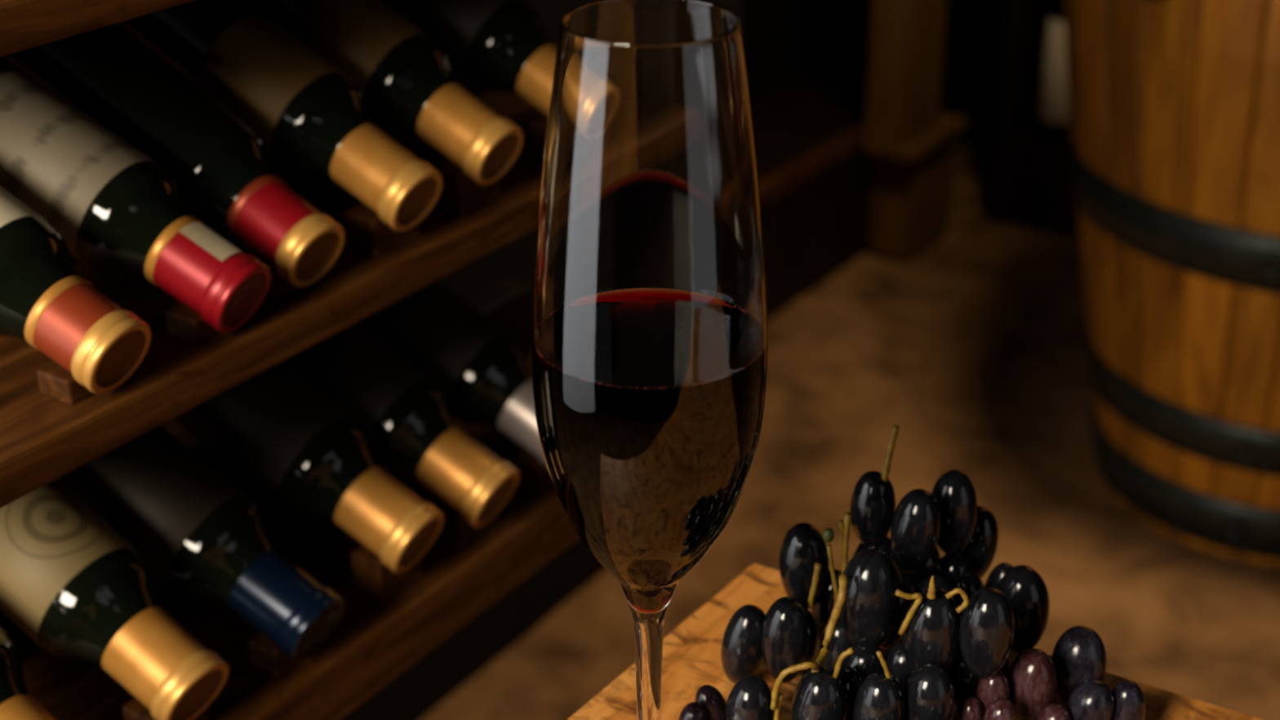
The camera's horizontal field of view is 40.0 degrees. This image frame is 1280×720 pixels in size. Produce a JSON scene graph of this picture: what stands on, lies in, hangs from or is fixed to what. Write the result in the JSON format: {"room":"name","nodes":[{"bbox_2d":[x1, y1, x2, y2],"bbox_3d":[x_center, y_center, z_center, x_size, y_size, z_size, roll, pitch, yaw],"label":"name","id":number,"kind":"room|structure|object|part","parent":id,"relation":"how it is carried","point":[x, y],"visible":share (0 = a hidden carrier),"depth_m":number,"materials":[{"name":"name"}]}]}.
{"room":"wine cellar","nodes":[
{"label":"wine cellar","id":0,"kind":"room"},
{"bbox_2d":[341,0,743,719],"bbox_3d":[-0.458,-0.654,1.333,0.300,2.420,1.650,17,31,30],"label":"wall","id":1,"kind":"structure","parent":0,"point":[417,691],"depth_m":1.94,"materials":[{"name":"stone"}]},
{"bbox_2d":[742,0,872,101],"bbox_3d":[0.141,-1.321,2.672,0.100,2.420,1.500,17,31,30],"label":"wall","id":2,"kind":"structure","parent":0,"point":[784,40],"depth_m":3.19,"materials":[{"name":"stone"}]},
{"bbox_2d":[422,140,1279,719],"bbox_3d":[0.100,0.365,1.970,5.000,0.014,5.600,0,27,0],"label":"floor","id":3,"kind":"structure","parent":0,"point":[972,345],"depth_m":2.41,"materials":[{"name":"brown stone"}]},
{"bbox_2d":[0,0,579,719],"bbox_3d":[-0.336,0.059,1.058,0.525,1.350,0.630,17,31,30],"label":"wine rack","id":4,"kind":"object","parent":3,"relation":"on","point":[51,425],"visible":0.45,"depth_m":0.87,"materials":[{"name":"brown wood"}]},
{"bbox_2d":[0,628,55,719],"bbox_3d":[-0.326,0.118,0.774,0.210,0.128,0.062,17,31,30],"label":"wine bottle","id":5,"kind":"object","parent":4,"relation":"on","point":[15,702],"visible":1,"depth_m":0.76,"materials":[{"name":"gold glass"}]},
{"bbox_2d":[0,186,151,394],"bbox_3d":[-0.293,-0.060,0.731,0.202,0.121,0.056,14,30,26],"label":"wine bottle","id":6,"kind":"object","parent":4,"relation":"on","point":[45,303],"visible":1,"depth_m":0.70,"materials":[{"name":"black glass"}]},
{"bbox_2d":[0,479,228,719],"bbox_3d":[-0.283,0.088,0.829,0.210,0.128,0.062,17,31,30],"label":"wine bottle","id":7,"kind":"object","parent":4,"relation":"on","point":[69,581],"visible":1,"depth_m":0.80,"materials":[{"name":"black glass"}]},
{"bbox_2d":[0,56,271,333],"bbox_3d":[-0.258,-0.087,0.782,0.208,0.124,0.055,13,29,24],"label":"wine bottle","id":8,"kind":"object","parent":4,"relation":"on","point":[115,209],"visible":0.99,"depth_m":0.76,"materials":[{"name":"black glass"}]},
{"bbox_2d":[2,22,345,287],"bbox_3d":[-0.228,-0.112,0.832,0.208,0.124,0.058,18,32,32],"label":"wine bottle","id":9,"kind":"object","parent":4,"relation":"on","point":[225,179],"visible":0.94,"depth_m":0.81,"materials":[{"name":"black glass"}]},
{"bbox_2d":[56,425,345,662],"bbox_3d":[-0.242,0.069,0.887,0.210,0.128,0.062,15,30,27],"label":"wine bottle","id":10,"kind":"object","parent":4,"relation":"on","point":[198,534],"visible":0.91,"depth_m":0.86,"materials":[{"name":"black glass"}]},
{"bbox_3d":[-0.234,0.071,0.987,0.024,0.051,0.550,17,31,30],"label":"cradle rail","id":11,"kind":"part","parent":4,"relation":"part of","materials":[{"name":"brown wood"}]},
{"bbox_3d":[-0.234,-0.100,0.901,0.024,0.046,0.550,17,31,30],"label":"cradle rail","id":12,"kind":"part","parent":4,"relation":"part of","materials":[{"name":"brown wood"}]},
{"bbox_2d":[118,0,442,231],"bbox_3d":[-0.188,-0.141,0.873,0.209,0.124,0.058,18,32,32],"label":"wine bottle","id":13,"kind":"object","parent":4,"relation":"on","point":[308,116],"visible":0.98,"depth_m":0.85,"materials":[{"name":"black glass"}]},
{"bbox_2d":[172,361,443,573],"bbox_3d":[-0.199,0.031,0.941,0.210,0.128,0.061,15,30,28],"label":"wine bottle","id":14,"kind":"object","parent":4,"relation":"on","point":[292,442],"visible":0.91,"depth_m":0.91,"materials":[{"name":"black glass"}]},
{"bbox_2d":[248,0,523,185],"bbox_3d":[-0.152,-0.168,0.919,0.209,0.124,0.058,18,32,32],"label":"wine bottle","id":15,"kind":"object","parent":4,"relation":"on","point":[406,82],"visible":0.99,"depth_m":0.89,"materials":[{"name":"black glass"}]},
{"bbox_2d":[282,322,519,527],"bbox_3d":[-0.162,0.013,0.992,0.210,0.128,0.061,15,30,28],"label":"wine bottle","id":16,"kind":"object","parent":4,"relation":"on","point":[409,424],"visible":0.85,"depth_m":0.96,"materials":[{"name":"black glass"}]},
{"bbox_2d":[356,280,546,467],"bbox_3d":[-0.122,-0.014,1.046,0.210,0.128,0.061,15,30,28],"label":"wine bottle","id":17,"kind":"object","parent":4,"relation":"on","point":[484,375],"visible":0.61,"depth_m":1.02,"materials":[{"name":"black glass"}]},
{"bbox_2d":[381,0,557,115],"bbox_3d":[-0.105,-0.199,0.981,0.209,0.124,0.058,18,32,32],"label":"wine bottle","id":18,"kind":"object","parent":4,"relation":"on","point":[494,45],"visible":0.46,"depth_m":0.95,"materials":[{"name":"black glass"}]},
{"bbox_2d":[750,63,874,318],"bbox_3d":[0.160,-0.234,2.897,0.239,0.234,1.010,17,31,30],"label":"bench","id":19,"kind":"object","parent":3,"relation":"on","point":[815,169],"visible":0.17,"depth_m":2.92,"materials":[{"name":"brown wood"}]},
{"bbox_3d":[0.251,-0.298,2.796,0.019,0.029,1.010,17,31,30],"label":"edge rail","id":20,"kind":"part","parent":19,"relation":"part of","materials":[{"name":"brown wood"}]},
{"bbox_2d":[567,563,1262,719],"bbox_3d":[0.280,0.598,0.615,0.801,0.780,0.478,18,31,31],"label":"wooden board","id":21,"kind":"object","parent":3,"relation":"on","point":[691,655],"visible":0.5,"depth_m":0.69,"materials":[{"name":"brown wood"}]},
{"bbox_2d":[531,0,767,719],"bbox_3d":[0.003,0.029,0.565,0.074,0.283,0.074,8,28,16],"label":"wine glass","id":22,"kind":"object","parent":21,"relation":"on","point":[649,333],"visible":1,"depth_m":0.51,"materials":[{"name":"clear glass"}]},
{"bbox_3d":[0.003,0.115,0.608,0.012,0.068,0.012,0,27,0],"label":"stem","id":23,"kind":"part","parent":22,"relation":"part of","materials":[{"name":"clear glass"}]},
{"bbox_2d":[678,424,1049,719],"bbox_3d":[0.087,0.097,0.632,0.146,0.100,0.185,0,27,0],"label":"grape bunch","id":24,"kind":"object","parent":21,"relation":"on","point":[957,631],"visible":1,"depth_m":0.66,"materials":[{"name":"black"}]},
{"bbox_2d":[955,626,1146,719],"bbox_3d":[0.148,0.124,0.650,0.070,0.036,0.044,-9,28,-18],"label":"grape bunch","id":25,"kind":"object","parent":21,"relation":"on","point":[1076,670],"visible":1,"depth_m":0.64,"materials":[{"name":"purple food"}]},
{"bbox_2d":[864,0,968,261],"bbox_3d":[0.472,-1.231,2.582,0.100,2.300,0.210,17,31,30],"label":"wooden post","id":26,"kind":"object","parent":3,"relation":"on","point":[912,143],"visible":1,"depth_m":2.94,"materials":[{"name":"brown wood"}]},
{"bbox_2d":[986,0,1079,237],"bbox_3d":[1.580,-0.787,2.475,2.050,1.600,0.358,17,31,30],"label":"cabinet","id":27,"kind":"object","parent":3,"relation":"on","point":[1030,184],"visible":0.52,"depth_m":3.13,"materials":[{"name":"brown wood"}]},
{"bbox_2d":[1037,0,1070,138],"bbox_3d":[0.745,-0.588,3.042,0.075,0.411,0.075,0,27,0],"label":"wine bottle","id":28,"kind":"object","parent":27,"relation":"on","point":[1054,122],"visible":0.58,"depth_m":3.07,"materials":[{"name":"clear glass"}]},
{"bbox_2d":[1063,0,1279,566],"bbox_3d":[0.838,-0.487,2.042,0.672,1.450,0.671,0,27,0],"label":"wine barrel","id":29,"kind":"object","parent":3,"relation":"on","point":[1174,131],"visible":1,"depth_m":2.04,"materials":[{"name":"brown wood"}]},
{"bbox_2d":[938,0,1008,148],"bbox_3d":[1.693,-1.231,2.491,2.700,2.420,0.100,17,31,30],"label":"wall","id":30,"kind":"structure","parent":0,"point":[975,29],"depth_m":3.52,"materials":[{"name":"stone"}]}
]}

